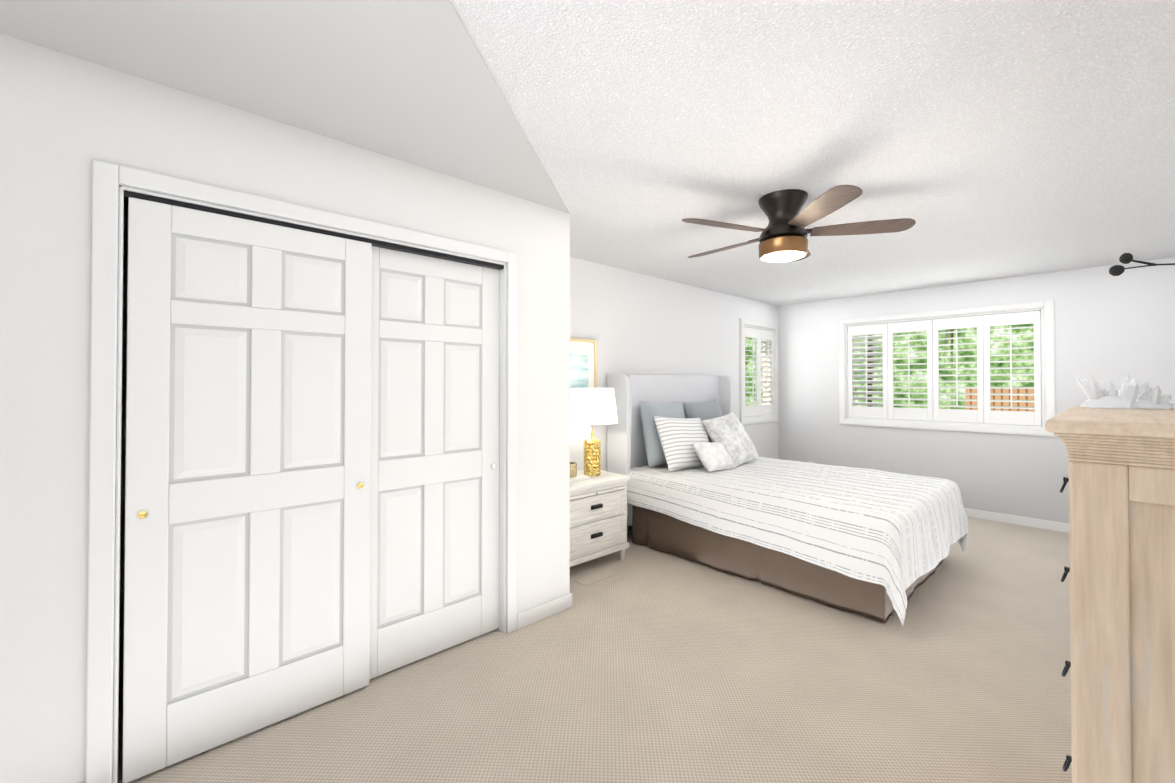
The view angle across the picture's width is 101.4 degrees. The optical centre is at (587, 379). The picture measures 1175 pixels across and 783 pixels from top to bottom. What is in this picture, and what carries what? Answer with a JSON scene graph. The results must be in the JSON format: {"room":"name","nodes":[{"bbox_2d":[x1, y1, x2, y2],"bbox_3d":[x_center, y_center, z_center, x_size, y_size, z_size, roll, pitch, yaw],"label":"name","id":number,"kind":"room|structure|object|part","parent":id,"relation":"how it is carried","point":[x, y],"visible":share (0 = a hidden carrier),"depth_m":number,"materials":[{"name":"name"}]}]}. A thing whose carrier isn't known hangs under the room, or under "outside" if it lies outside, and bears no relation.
{"room":"bedroom","nodes":[
{"label":"bedroom","id":0,"kind":"room"},
{"bbox_2d":[0,33,569,782],"bbox_3d":[-1.463,0.175,2.260,2.970,2.440,0.770,1,-1,-43],"label":"wall","id":1,"kind":"structure","parent":0,"point":[66,121],"depth_m":1.57,"materials":[{"name":"paint"}]},
{"bbox_2d":[122,197,371,782],"bbox_3d":[-1.293,0.376,1.928,0.806,2.008,0.038,1,-1,-43],"label":"sliding door","id":2,"kind":"structure","parent":1,"relation":"in","point":[247,538],"depth_m":1.86,"materials":[{"name":"white paint"}]},
{"bbox_3d":[-1.281,0.472,1.914,0.742,0.026,0.004,1,-1,-43],"label":"sliding door pull","id":3,"kind":"part","parent":2,"relation":"part of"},
{"bbox_2d":[85,160,517,782],"bbox_3d":[-1.050,0.338,2.179,1.674,2.112,0.126,1,-1,-43],"label":"trim","id":4,"kind":"structure","parent":1,"relation":"attached to","point":[105,470],"depth_m":1.61,"materials":[{"name":"white paint"}]},
{"bbox_2d":[124,190,503,269],"bbox_3d":[-1.058,-0.633,2.198,1.526,0.020,0.093,1,-1,-43],"label":"door track","id":5,"kind":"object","parent":1,"relation":"attached to","point":[378,243],"depth_m":2.05,"materials":[{"name":"grey metal"}]},
{"bbox_2d":[370,246,499,678],"bbox_3d":[-0.788,0.381,2.450,0.773,2.008,0.034,1,-1,-43],"label":"sliding door","id":6,"kind":"structure","parent":1,"relation":"in","point":[434,477],"depth_m":2.43,"materials":[{"name":"white paint"}]},
{"bbox_2d":[517,594,569,628],"bbox_3d":[-0.262,1.359,2.822,0.365,0.085,0.013,1,-1,-43],"label":"baseboard","id":7,"kind":"structure","parent":1,"relation":"attached to","point":[542,610],"depth_m":2.82,"materials":[{"name":"white paint"}]},
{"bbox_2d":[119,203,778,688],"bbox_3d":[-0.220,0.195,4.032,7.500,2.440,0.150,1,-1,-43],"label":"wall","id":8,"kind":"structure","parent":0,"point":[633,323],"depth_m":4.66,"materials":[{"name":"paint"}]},
{"bbox_2d":[570,338,596,388],"bbox_3d":[-0.126,-0.006,3.998,0.550,0.680,0.025,1,-1,-43],"label":"picture frame","id":9,"kind":"object","parent":8,"relation":"attached to","point":[583,363],"visible":0.38,"depth_m":4.08,"materials":[{"name":"gold metal"}]},
{"bbox_2d":[570,350,588,388],"bbox_3d":[-0.126,-0.006,3.998,0.366,0.476,0.002,1,-1,-43],"label":"art","id":10,"kind":"object","parent":9,"relation":"attached to","point":[579,359],"depth_m":4.05},
{"bbox_2d":[739,318,777,424],"bbox_3d":[2.159,-0.094,6.212,0.974,1.299,0.174,1,-1,-43],"label":"window","id":11,"kind":"structure","parent":8,"relation":"in","point":[743,323],"depth_m":6.16,"materials":[{"name":"white paint"}]},
{"bbox_2d":[744,327,773,416],"bbox_3d":[2.193,-0.095,6.175,0.791,1.109,0.077,1,-1,-43],"label":"window shutters","id":12,"kind":"object","parent":11,"relation":"attached to","point":[758,408],"visible":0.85,"depth_m":6.18,"materials":[{"name":"white paint"}]},
{"bbox_2d":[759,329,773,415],"bbox_3d":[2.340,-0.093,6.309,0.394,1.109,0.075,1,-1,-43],"label":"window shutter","id":13,"kind":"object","parent":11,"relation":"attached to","point":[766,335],"depth_m":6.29,"materials":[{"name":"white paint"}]},
{"bbox_2d":[0,0,1174,305],"bbox_3d":[1.113,-1.098,2.711,7.650,0.124,3.920,1,-1,-43],"label":"ceiling","id":14,"kind":"structure","parent":0,"point":[979,140],"depth_m":1.85,"materials":[{"name":"white paint"}]},
{"bbox_2d":[682,185,915,261],"bbox_3d":[1.092,-0.862,2.796,1.269,0.352,1.232,1,-1,-43],"label":"fan","id":15,"kind":"object","parent":14,"relation":"hanging from","point":[783,236],"visible":1,"depth_m":2.64,"materials":[{"name":"brown wood"}]},
{"bbox_3d":[0.885,-0.831,3.047,0.145,0.034,0.580,1,-1,-43],"label":"blade","id":16,"kind":"part","parent":15,"relation":"part of","materials":[{"name":"brown wood"}]},
{"bbox_3d":[0.763,-0.836,2.624,0.553,0.034,0.272,1,-1,-43],"label":"blade","id":17,"kind":"part","parent":15,"relation":"part of","materials":[{"name":"brown wood"}]},
{"bbox_3d":[1.309,-0.831,3.078,0.567,0.034,0.226,1,-1,-43],"label":"blade","id":18,"kind":"part","parent":15,"relation":"part of","materials":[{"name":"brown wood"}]},
{"bbox_3d":[1.140,-0.839,2.376,0.406,0.034,0.477,1,-1,-43],"label":"blade","id":19,"kind":"part","parent":15,"relation":"part of","materials":[{"name":"brown wood"}]},
{"bbox_3d":[1.486,-0.835,2.666,0.362,0.034,0.508,1,-1,-43],"label":"blade","id":20,"kind":"part","parent":15,"relation":"part of","materials":[{"name":"brown wood"}]},
{"bbox_2d":[118,517,1071,782],"bbox_3d":[1.113,1.450,2.683,7.650,0.100,3.920,1,-1,-43],"label":"floor","id":21,"kind":"structure","parent":0,"point":[646,665],"depth_m":2.13,"materials":[{"name":"carpet"}]},
{"bbox_2d":[575,569,617,585],"bbox_3d":[0.067,1.404,3.426,0.320,0.007,0.110,1,-1,-43],"label":"floor air vent","id":22,"kind":"object","parent":21,"relation":"on","point":[595,577],"visible":1,"depth_m":3.41,"materials":[{"name":"beige metal"}]},
{"bbox_2d":[570,470,630,566],"bbox_3d":[-0.079,1.084,3.706,0.720,0.655,0.466,1,-1,-43],"label":"nightstand","id":23,"kind":"object","parent":21,"relation":"on","point":[598,516],"visible":0.58,"depth_m":3.57,"materials":[{"name":"white wood"}]},
{"bbox_2d":[570,462,589,482],"bbox_3d":[-0.122,0.693,3.654,0.220,0.124,0.190,1,-1,-43],"label":"candle","id":24,"kind":"object","parent":23,"relation":"on","point":[574,476],"visible":0.58,"depth_m":3.61,"materials":[{"name":"gold wax"}]},
{"bbox_3d":[-0.126,0.682,3.644,0.092,0.103,0.092,1,-1,-43],"label":"glass","id":25,"kind":"part","parent":24,"relation":"part of","materials":[{"name":"beige glass"}]},
{"bbox_2d":[570,474,589,482],"bbox_3d":[-0.122,0.745,3.654,0.220,0.020,0.190,1,-1,-43],"label":"book","id":26,"kind":"object","parent":23,"relation":"on","point":[575,477],"depth_m":3.61,"materials":[{"name":"white paper"}]},
{"bbox_2d":[570,388,617,475],"bbox_3d":[0.037,0.411,3.824,0.410,0.690,0.410,1,-1,-43],"label":"lamp","id":27,"kind":"object","parent":23,"relation":"on","point":[592,406],"visible":0.96,"depth_m":3.68,"materials":[{"name":"gold metal"}]},
{"bbox_3d":[0.037,0.204,3.826,0.410,0.275,0.410,1,-1,-43],"label":"lamp shade","id":28,"kind":"part","parent":27,"relation":"part of","materials":[{"name":"white fabric"}]},
{"bbox_2d":[607,373,967,625],"bbox_3d":[1.573,0.677,4.002,1.789,1.475,2.292,1,-1,-43],"label":"bed","id":29,"kind":"object","parent":21,"relation":"on","point":[707,486],"visible":1,"depth_m":3.49,"materials":[{"name":"fabric"}]},
{"bbox_3d":[0.880,0.597,4.752,1.700,1.290,0.253,1,-1,-43],"label":"headboard","id":30,"kind":"part","parent":29,"relation":"part of","materials":[{"name":"fabric"}]},
{"bbox_2d":[703,412,758,466],"bbox_3d":[1.354,0.565,4.533,0.520,0.520,0.155,-9,-25,-40],"label":"pillow","id":31,"kind":"object","parent":29,"relation":"on","point":[727,430],"depth_m":4.44,"materials":[{"name":"fabric"}]},
{"bbox_2d":[627,457,967,625],"bbox_3d":[1.623,1.059,3.943,1.797,0.589,2.150,1,-1,-43],"label":"comforter","id":32,"kind":"object","parent":29,"relation":"on","point":[862,539],"depth_m":3.25,"materials":[{"name":"white fabric"}]},
{"bbox_2d":[1045,406,1174,782],"bbox_3d":[1.561,0.736,1.187,0.958,1.295,0.561,1,-1,-43],"label":"dresser","id":33,"kind":"object","parent":21,"relation":"on","point":[1121,481],"visible":1,"depth_m":1.01,"materials":[{"name":"brown wood"}]},
{"bbox_2d":[1075,373,1147,408],"bbox_3d":[1.736,0.034,1.598,0.162,0.115,0.165,1,-1,-43],"label":"crystal","id":34,"kind":"object","parent":33,"relation":"on","point":[1102,393],"visible":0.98,"depth_m":1.57,"materials":[{"name":"white stone"}]},
{"bbox_3d":[1.566,0.149,1.187,0.931,0.062,0.546,1,-1,-43],"label":"crown","id":35,"kind":"part","parent":33,"relation":"part of","materials":[{"name":"brown wood"}]},
{"bbox_2d":[1135,385,1173,408],"bbox_3d":[1.804,0.049,1.541,0.101,0.084,0.096,1,-1,-43],"label":"crystal","id":36,"kind":"object","parent":33,"relation":"on","point":[1150,398],"visible":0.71,"depth_m":1.51,"materials":[{"name":"white stone"}]},
{"bbox_2d":[778,257,1174,523],"bbox_3d":[3.869,0.208,5.239,0.150,2.440,3.920,1,-1,-43],"label":"wall","id":37,"kind":"structure","parent":0,"point":[1116,330],"depth_m":4.83,"materials":[{"name":"paint"}]},
{"bbox_2d":[839,299,1054,436],"bbox_3d":[3.810,-0.104,5.289,0.174,1.299,1.914,1,-1,-43],"label":"window","id":38,"kind":"structure","parent":37,"relation":"in","point":[1045,308],"depth_m":4.99,"materials":[{"name":"white paint"}]},
{"bbox_2d":[847,323,887,418],"bbox_3d":[3.332,-0.100,5.731,0.075,1.109,0.432,1,-1,-43],"label":"window shutter","id":39,"kind":"object","parent":38,"relation":"attached to","point":[873,329],"depth_m":5.71,"materials":[{"name":"white paint"}]},
{"bbox_2d":[888,319,932,420],"bbox_3d":[3.627,-0.103,5.414,0.077,1.109,0.428,1,-1,-43],"label":"window shutter","id":40,"kind":"object","parent":38,"relation":"attached to","point":[924,414],"depth_m":5.39,"materials":[{"name":"white paint"}]},
{"bbox_2d":[847,311,1041,425],"bbox_3d":[3.773,-0.105,5.255,0.077,1.109,1.731,1,-1,-43],"label":"window shutters","id":41,"kind":"object","parent":38,"relation":"attached to","point":[983,412],"visible":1,"depth_m":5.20,"materials":[{"name":"white paint"}]},
{"bbox_2d":[933,315,983,422],"bbox_3d":[3.919,-0.106,5.096,0.077,1.109,0.428,1,-1,-43],"label":"window shutter","id":42,"kind":"object","parent":38,"relation":"attached to","point":[946,415],"depth_m":5.07,"materials":[{"name":"white paint"}]},
{"bbox_2d":[964,508,1068,532],"bbox_3d":[3.813,1.384,5.167,0.013,0.085,3.570,1,-1,-43],"label":"baseboard","id":43,"kind":"structure","parent":37,"relation":"attached to","point":[1012,519],"depth_m":4.71,"materials":[{"name":"white paint"}]},
{"bbox_2d":[1109,253,1174,275],"bbox_3d":[1.752,-0.186,1.404,0.254,0.552,0.311,1,-1,-43],"label":"light fixture","id":44,"kind":"object","parent":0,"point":[1118,270],"visible":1,"depth_m":1.43,"materials":[{"name":"black metal"}]},
{"label":"outside","id":45,"kind":"structure","parent":0,"visible":0},
{"bbox_2d":[745,324,1033,408],"bbox_3d":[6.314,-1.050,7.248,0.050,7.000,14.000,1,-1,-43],"label":"trees","id":46,"kind":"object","parent":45,"point":[992,358],"depth_m":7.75,"materials":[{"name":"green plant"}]},
{"bbox_2d":[965,389,1033,411],"bbox_3d":[8.314,1.261,4.612,0.050,2.320,7.450,1,-1,-43],"label":"fence","id":47,"kind":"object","parent":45,"point":[1007,397],"depth_m":7.00,"materials":[{"name":"brown wood"}]}
]}

